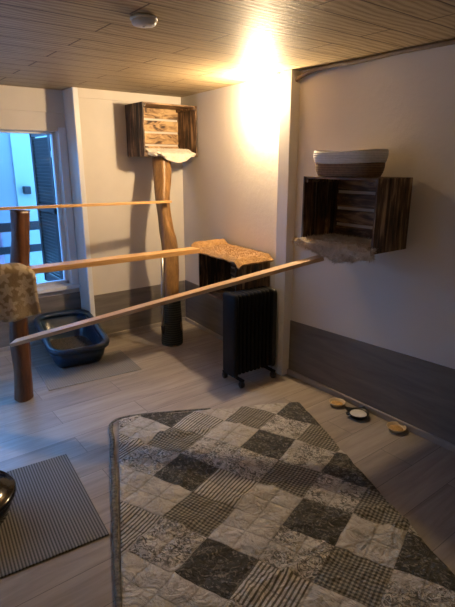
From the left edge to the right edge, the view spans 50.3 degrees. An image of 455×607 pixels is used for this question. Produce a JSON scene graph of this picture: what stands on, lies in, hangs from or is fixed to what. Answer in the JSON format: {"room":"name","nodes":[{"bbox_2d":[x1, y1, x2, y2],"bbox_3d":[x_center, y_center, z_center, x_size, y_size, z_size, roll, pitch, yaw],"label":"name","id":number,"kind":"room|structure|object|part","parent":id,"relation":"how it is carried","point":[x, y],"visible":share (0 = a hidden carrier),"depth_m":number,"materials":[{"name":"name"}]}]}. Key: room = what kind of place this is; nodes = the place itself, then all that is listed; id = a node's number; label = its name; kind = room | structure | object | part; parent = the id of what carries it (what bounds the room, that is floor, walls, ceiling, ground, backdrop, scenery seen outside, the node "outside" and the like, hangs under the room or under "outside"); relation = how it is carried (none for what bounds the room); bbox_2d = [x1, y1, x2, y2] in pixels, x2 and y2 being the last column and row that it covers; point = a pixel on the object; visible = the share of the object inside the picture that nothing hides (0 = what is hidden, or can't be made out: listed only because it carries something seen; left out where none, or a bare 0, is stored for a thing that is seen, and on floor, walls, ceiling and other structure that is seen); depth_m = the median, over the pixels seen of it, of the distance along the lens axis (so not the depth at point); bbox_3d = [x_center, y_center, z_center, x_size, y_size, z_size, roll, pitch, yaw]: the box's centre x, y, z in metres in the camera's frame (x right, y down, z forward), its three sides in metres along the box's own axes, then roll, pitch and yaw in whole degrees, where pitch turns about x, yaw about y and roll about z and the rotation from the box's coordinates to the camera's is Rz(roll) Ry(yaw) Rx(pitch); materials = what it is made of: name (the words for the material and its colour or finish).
{"room":"cat room","nodes":[
{"label":"cat room","id":0,"kind":"room"},
{"bbox_2d":[0,85,79,297],"bbox_3d":[-2.234,-0.536,3.552,2.220,2.060,0.132,-12,20,-36],"label":"wall","id":1,"kind":"structure","parent":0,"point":[9,119],"depth_m":3.79,"materials":[{"name":"white paint"}]},
{"bbox_2d":[0,339,42,351],"bbox_3d":[-2.153,0.444,3.809,2.118,0.035,0.014,-12,20,-36],"label":"baseboard","id":2,"kind":"structure","parent":1,"relation":"attached to","point":[7,348],"depth_m":4.15,"materials":[{"name":"laminate"}]},
{"bbox_2d":[0,127,79,293],"bbox_3d":[-2.107,-0.637,3.603,1.916,1.335,0.165,-12,20,-36],"label":"window","id":3,"kind":"structure","parent":1,"relation":"attached to","point":[57,285],"depth_m":4.11,"materials":[{"name":"white plastic"}]},
{"bbox_3d":[-2.107,-0.012,3.784,1.916,0.034,0.165,-12,20,-36],"label":"sill","id":4,"kind":"part","parent":3,"relation":"part of","materials":[{"name":"white stone"}]},
{"bbox_2d":[0,292,80,347],"bbox_3d":[-2.160,0.266,3.767,2.119,0.400,0.008,-12,20,-36],"label":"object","id":5,"kind":"structure","parent":1,"relation":"attached to","point":[67,301],"depth_m":4.18,"materials":[{"name":"grey laminate"}]},
{"bbox_2d":[29,134,62,280],"bbox_3d":[-1.623,-0.852,4.395,0.035,1.400,0.538,-12,20,-36],"label":"window shutter","id":6,"kind":"object","parent":1,"relation":"attached to","point":[41,154],"visible":0.75,"depth_m":4.39,"materials":[{"name":"blue paint"}]},
{"bbox_2d":[62,88,185,313],"bbox_3d":[-0.804,-0.805,4.485,1.230,2.060,0.344,-12,20,-36],"label":"wall","id":7,"kind":"structure","parent":0,"point":[111,176],"depth_m":4.15,"materials":[{"name":"white paint"}]},
{"bbox_2d":[71,87,95,316],"bbox_3d":[-1.173,-0.665,4.000,0.042,2.060,0.024,-12,20,-36],"label":"trim","id":8,"kind":"structure","parent":7,"relation":"attached to","point":[74,90],"depth_m":3.92,"materials":[{"name":"white wood"}]},
{"bbox_2d":[78,88,180,104],"bbox_3d":[-0.784,-1.703,4.008,0.934,0.070,0.012,-12,20,-36],"label":"trim","id":9,"kind":"structure","parent":7,"relation":"attached to","point":[82,92],"depth_m":3.96,"materials":[{"name":"white wood"}]},
{"bbox_2d":[94,280,185,333],"bbox_3d":[-0.787,0.048,4.513,0.929,0.405,0.008,-12,20,-36],"label":"wainscot","id":10,"kind":"structure","parent":7,"relation":"attached to","point":[105,303],"depth_m":4.43,"materials":[{"name":"grey laminate"}]},
{"bbox_2d":[107,317,184,337],"bbox_3d":[-0.783,0.228,4.555,0.924,0.035,0.014,-12,20,-36],"label":"baseboard","id":11,"kind":"structure","parent":7,"relation":"attached to","point":[183,318],"depth_m":4.50,"materials":[{"name":"laminate"}]},
{"bbox_2d":[0,320,454,606],"bbox_3d":[-0.100,0.969,2.159,3.450,0.060,5.580,-12,20,-36],"label":"floor","id":12,"kind":"structure","parent":0,"point":[413,473],"depth_m":2.77,"materials":[{"name":"beige laminate"}]},
{"bbox_2d":[9,209,33,402],"bbox_3d":[-1.310,0.026,3.094,0.232,1.236,0.132,-12,20,-36],"label":"post","id":13,"kind":"object","parent":12,"relation":"on","point":[20,218],"visible":0.78,"depth_m":3.07,"materials":[{"name":"brown wood"}]},
{"bbox_2d":[0,454,108,578],"bbox_3d":[-1.146,0.969,2.035,1.100,0.008,0.690,-10,19,-31],"label":"doormat","id":14,"kind":"object","parent":12,"relation":"on","point":[51,513],"visible":1,"depth_m":2.12,"materials":[{"name":"grey fabric"}]},
{"bbox_2d":[0,470,15,524],"bbox_3d":[-1.129,0.859,2.083,0.416,0.175,0.416,-12,20,-36],"label":"bowl","id":15,"kind":"object","parent":14,"relation":"on","point":[7,482],"visible":1,"depth_m":2.09,"materials":[{"name":"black metal"}]},
{"bbox_2d":[35,350,140,390],"bbox_3d":[-1.059,0.494,3.688,0.680,0.005,0.460,-10,19,-31],"label":"floor mat","id":16,"kind":"object","parent":12,"relation":"on","point":[113,363],"visible":0.96,"depth_m":3.64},
{"bbox_2d":[33,309,109,367],"bbox_3d":[-1.267,0.277,3.934,0.476,0.273,0.736,-9,19,-29],"label":"tray","id":17,"kind":"object","parent":16,"relation":"on","point":[84,345],"visible":0.96,"depth_m":4.02,"materials":[{"name":"blue plastic"}]},
{"bbox_2d":[152,156,182,346],"bbox_3d":[-0.507,-0.444,4.114,0.188,1.575,0.431,-4,17,-14],"label":"post","id":18,"kind":"object","parent":12,"relation":"on","point":[173,336],"visible":0.84,"depth_m":4.03,"materials":[{"name":"brown wood"}]},
{"bbox_2d":[0,200,171,209],"bbox_3d":[-1.333,-0.613,3.108,0.048,0.020,2.475,15,21,42],"label":"plank","id":19,"kind":"object","parent":18,"relation":"attached to","point":[164,201],"visible":0.98,"depth_m":3.39,"materials":[{"name":"brown wood"}]},
{"bbox_2d":[125,101,197,156],"bbox_3d":[-0.551,-1.447,4.082,0.515,0.410,0.295,-12,20,-36],"label":"wooden crate","id":20,"kind":"object","parent":18,"relation":"on","point":[135,113],"visible":0.92,"depth_m":4.14,"materials":[{"name":"brown wood"}]},
{"bbox_3d":[-0.749,-1.404,3.935,0.013,0.410,0.295,-12,20,-36],"label":"panel","id":21,"kind":"part","parent":20,"relation":"part of","materials":[{"name":"brown wood"}]},
{"bbox_2d":[145,147,195,162],"bbox_3d":[-0.529,-1.248,4.092,0.445,0.134,0.344,-12,20,-36],"label":"blanket","id":22,"kind":"object","parent":20,"relation":"in","point":[176,155],"visible":0.95,"depth_m":4.00,"materials":[{"name":"white fabric"}]},
{"bbox_3d":[-0.352,-1.489,4.230,0.013,0.410,0.295,-12,20,-36],"label":"panel","id":23,"kind":"part","parent":20,"relation":"part of","materials":[{"name":"brown wood"}]},
{"bbox_2d":[161,258,164,333],"bbox_3d":[-0.519,-0.076,3.991,0.086,0.674,0.037,-12,20,-36],"label":"support rod","id":24,"kind":"object","parent":18,"relation":"attached to","point":[162,259],"visible":0.76,"depth_m":3.97,"materials":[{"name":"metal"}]},
{"bbox_3d":[-0.532,-0.102,3.976,0.023,0.611,0.048,9,18,28],"label":"rod","id":25,"kind":"part","parent":24,"relation":"part of","materials":[{"name":"metal"}]},
{"bbox_2d":[222,286,276,387],"bbox_3d":[0.167,0.220,3.448,0.391,0.664,0.246,-11,20,-34],"label":"radiator","id":26,"kind":"object","parent":12,"relation":"on","point":[249,315],"visible":1,"depth_m":3.37,"materials":[{"name":"black metal"}]},
{"bbox_2d":[108,402,454,606],"bbox_3d":[0.138,0.953,2.028,1.261,0.042,2.299,-4,17,-15],"label":"quilt","id":27,"kind":"object","parent":12,"relation":"on","point":[254,505],"visible":1,"depth_m":2.08,"materials":[{"name":"grey fabric"}]},
{"bbox_2d":[329,398,344,407],"bbox_3d":[0.707,0.644,3.129,0.104,0.026,0.104,-12,20,-36],"label":"pet bowl","id":28,"kind":"object","parent":12,"relation":"on","point":[335,402],"visible":1,"depth_m":3.13,"materials":[{"name":"beige ceramic"}]},
{"bbox_2d":[345,406,368,419],"bbox_3d":[0.799,0.681,2.993,0.139,0.031,0.143,-1,16,-3],"label":"pet bowl","id":29,"kind":"object","parent":12,"relation":"on","point":[360,413],"visible":1,"depth_m":2.99,"materials":[{"name":"black ceramic"}]},
{"bbox_2d":[386,421,406,432],"bbox_3d":[0.986,0.729,2.835,0.112,0.026,0.112,-12,20,-36],"label":"pet bowl","id":30,"kind":"object","parent":12,"relation":"on","point":[395,427],"visible":1,"depth_m":2.83,"materials":[{"name":"beige ceramic"}]},
{"bbox_2d":[0,0,454,96],"bbox_3d":[-0.100,-1.068,1.571,3.450,0.060,5.580,-12,20,-36],"label":"ceiling","id":31,"kind":"structure","parent":0,"point":[193,46],"depth_m":2.25,"materials":[{"name":"brown wood"}]},
{"bbox_2d":[130,13,157,27],"bbox_3d":[-0.332,-1.119,1.929,0.110,0.038,0.110,-12,20,-36],"label":"smoke detector","id":32,"kind":"object","parent":31,"relation":"attached to","point":[141,20],"visible":1,"depth_m":1.90,"materials":[{"name":"white plastic"}]},
{"bbox_2d":[181,44,454,368],"bbox_3d":[1.196,-0.279,2.662,0.384,2.060,5.106,-12,20,-36],"label":"wall","id":33,"kind":"structure","parent":0,"point":[402,301],"depth_m":2.88,"materials":[{"name":"paint"}]},
{"bbox_2d":[185,280,222,335],"bbox_3d":[-0.019,0.135,4.202,0.008,0.410,1.448,-10,19,-31],"label":"wainscot","id":34,"kind":"object","parent":33,"relation":"attached to","point":[206,310],"visible":0.29,"depth_m":4.47,"materials":[{"name":"grey laminate"}]},
{"bbox_2d":[185,317,271,367],"bbox_3d":[-0.024,0.319,4.242,0.015,0.035,1.434,-10,19,-31],"label":"baseboard","id":35,"kind":"structure","parent":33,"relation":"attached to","point":[205,329],"depth_m":4.50,"materials":[{"name":"laminate"}]},
{"bbox_2d":[198,253,269,300],"bbox_3d":[0.042,-0.220,3.709,0.300,0.335,0.530,-10,19,-32],"label":"wooden crate","id":36,"kind":"object","parent":33,"relation":"attached to","point":[211,270],"visible":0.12,"depth_m":3.85,"materials":[{"name":"brown wood"}]},
{"bbox_3d":[-0.099,-0.280,3.917,0.300,0.335,0.013,-10,19,-32],"label":"panel","id":37,"kind":"part","parent":36,"relation":"part of","materials":[{"name":"brown wood"}]},
{"bbox_2d":[191,238,273,269],"bbox_3d":[0.020,-0.384,3.634,0.350,0.116,0.711,-10,19,-32],"label":"mat","id":38,"kind":"object","parent":36,"relation":"on","point":[240,256],"visible":0.99,"depth_m":3.54,"materials":[{"name":"beige fabric"}]},
{"bbox_2d":[27,247,199,273],"bbox_3d":[-0.763,-0.299,3.311,1.346,0.034,0.108,-12,20,-37],"label":"plank","id":39,"kind":"object","parent":38,"relation":"on","point":[60,266],"visible":0.78,"depth_m":3.26,"materials":[{"name":"brown wood"}]},
{"bbox_3d":[-1.596,-0.127,2.589,0.920,0.022,0.225,-12,20,-36],"label":"shelf board","id":40,"kind":"object","parent":39,"relation":"on","visible":0},
{"bbox_2d":[0,263,40,321],"bbox_3d":[-1.538,-0.009,2.579,1.008,0.323,0.150,-12,20,-36],"label":"fleece blanket","id":41,"kind":"object","parent":40,"relation":"on","point":[19,300],"visible":1,"depth_m":2.76,"materials":[{"name":"beige fabric"}]},
{"bbox_3d":[0.182,-0.160,3.501,0.300,0.335,0.013,-10,19,-32],"label":"panel","id":42,"kind":"part","parent":36,"relation":"part of","materials":[{"name":"brown wood"}]},
{"bbox_2d":[272,69,300,375],"bbox_3d":[0.398,-0.476,3.343,0.080,2.060,0.105,-12,20,-36],"label":"pillar","id":43,"kind":"structure","parent":33,"relation":"attached to","point":[289,88],"depth_m":3.25,"materials":[{"name":"white paint"}]},
{"bbox_2d":[301,176,412,253],"bbox_3d":[0.706,-0.512,2.712,0.300,0.380,0.505,-12,20,-36],"label":"wooden crate","id":44,"kind":"object","parent":33,"relation":"attached to","point":[391,201],"visible":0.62,"depth_m":2.80,"materials":[{"name":"brown wood"}]},
{"bbox_2d":[10,255,323,346],"bbox_3d":[-0.376,-0.013,2.852,1.842,0.548,0.093,0,16,1],"label":"plank","id":45,"kind":"object","parent":44,"relation":"attached to","point":[314,259],"visible":0.94,"depth_m":2.82,"materials":[{"name":"brown wood"}]},
{"bbox_3d":[0.556,-0.566,2.899,0.300,0.380,0.013,-12,20,-36],"label":"panel","id":46,"kind":"part","parent":44,"relation":"part of","materials":[{"name":"brown wood"}]},
{"bbox_2d":[292,232,389,265],"bbox_3d":[0.667,-0.306,2.741,0.343,0.144,0.597,-12,20,-36],"label":"mat","id":47,"kind":"object","parent":44,"relation":"in","point":[337,248],"visible":0.88,"depth_m":2.65,"materials":[{"name":"grey fur"}]},
{"bbox_2d":[313,149,388,176],"bbox_3d":[0.665,-0.767,2.653,0.273,0.141,0.421,-12,20,-36],"label":"basket","id":48,"kind":"object","parent":44,"relation":"on","point":[370,162],"visible":1,"depth_m":2.52,"materials":[{"name":"white fabric"}]},
{"bbox_3d":[0.857,-0.458,2.525,0.300,0.380,0.013,-12,20,-36],"label":"panel","id":49,"kind":"part","parent":44,"relation":"part of","materials":[{"name":"brown wood"}]},
{"bbox_2d":[287,369,454,452],"bbox_3d":[1.525,0.892,2.246,0.016,0.040,3.559,-12,20,-36],"label":"baseboard","id":50,"kind":"structure","parent":33,"relation":"attached to","point":[445,444],"depth_m":3.00,"materials":[{"name":"laminate"}]},
{"bbox_2d":[288,320,454,444],"bbox_3d":[1.534,0.650,2.184,0.008,0.540,3.559,-12,20,-36],"label":"wainscot","id":51,"kind":"structure","parent":33,"relation":"attached to","point":[417,392],"depth_m":2.94,"materials":[{"name":"grey laminate"}]},
{"bbox_2d":[295,39,454,81],"bbox_3d":[1.090,-1.186,2.216,0.034,0.070,2.155,-12,20,-36],"label":"cable","id":52,"kind":"object","parent":33,"relation":"attached to","point":[451,41],"visible":1,"depth_m":2.56,"materials":[{"name":"grey plastic"}]},
{"label":"outside","id":53,"kind":"structure","parent":0,"visible":0},
{"bbox_3d":[-2.716,1.293,4.627,7.300,0.050,1.210,-12,20,-36],"label":"ground","id":54,"kind":"structure","parent":53,"visible":0},
{"bbox_2d":[0,221,41,263],"bbox_3d":[-3.183,0.380,4.183,3.750,1.950,0.085,-12,20,-36],"label":"balcony railing","id":55,"kind":"object","parent":54,"relation":"on","point":[34,225],"visible":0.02,"depth_m":4.73,"materials":[{"name":"metal"}]},
{"bbox_3d":[-3.435,-0.125,3.857,3.140,0.700,0.020,-12,20,-36],"label":"panel","id":56,"kind":"part","parent":55,"relation":"part of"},
{"bbox_3d":[-3.169,-0.511,3.907,3.750,0.085,0.040,-12,20,-36],"label":"rail","id":57,"kind":"part","parent":55,"relation":"part of","materials":[{"name":"black metal"}]},
{"bbox_3d":[-3.169,-0.297,3.969,3.750,0.070,0.040,-12,20,-36],"label":"rail","id":58,"kind":"part","parent":55,"relation":"part of","materials":[{"name":"black metal"}]},
{"bbox_2d":[0,133,57,282],"bbox_3d":[-2.248,-0.006,2.005,5.400,3.900,5.800,-12,20,-36],"label":"house","id":59,"kind":"structure","parent":54,"relation":"on","point":[16,167],"depth_m":5.08,"materials":[{"name":"paint"}]},
{"bbox_2d":[22,186,30,193],"bbox_3d":[-2.115,-1.196,5.116,0.070,0.080,0.070,-12,20,-36],"label":"wall light","id":60,"kind":"object","parent":59,"relation":"attached to","point":[26,189],"visible":1,"depth_m":5.09,"materials":[{"name":"grey metal"}]}
]}

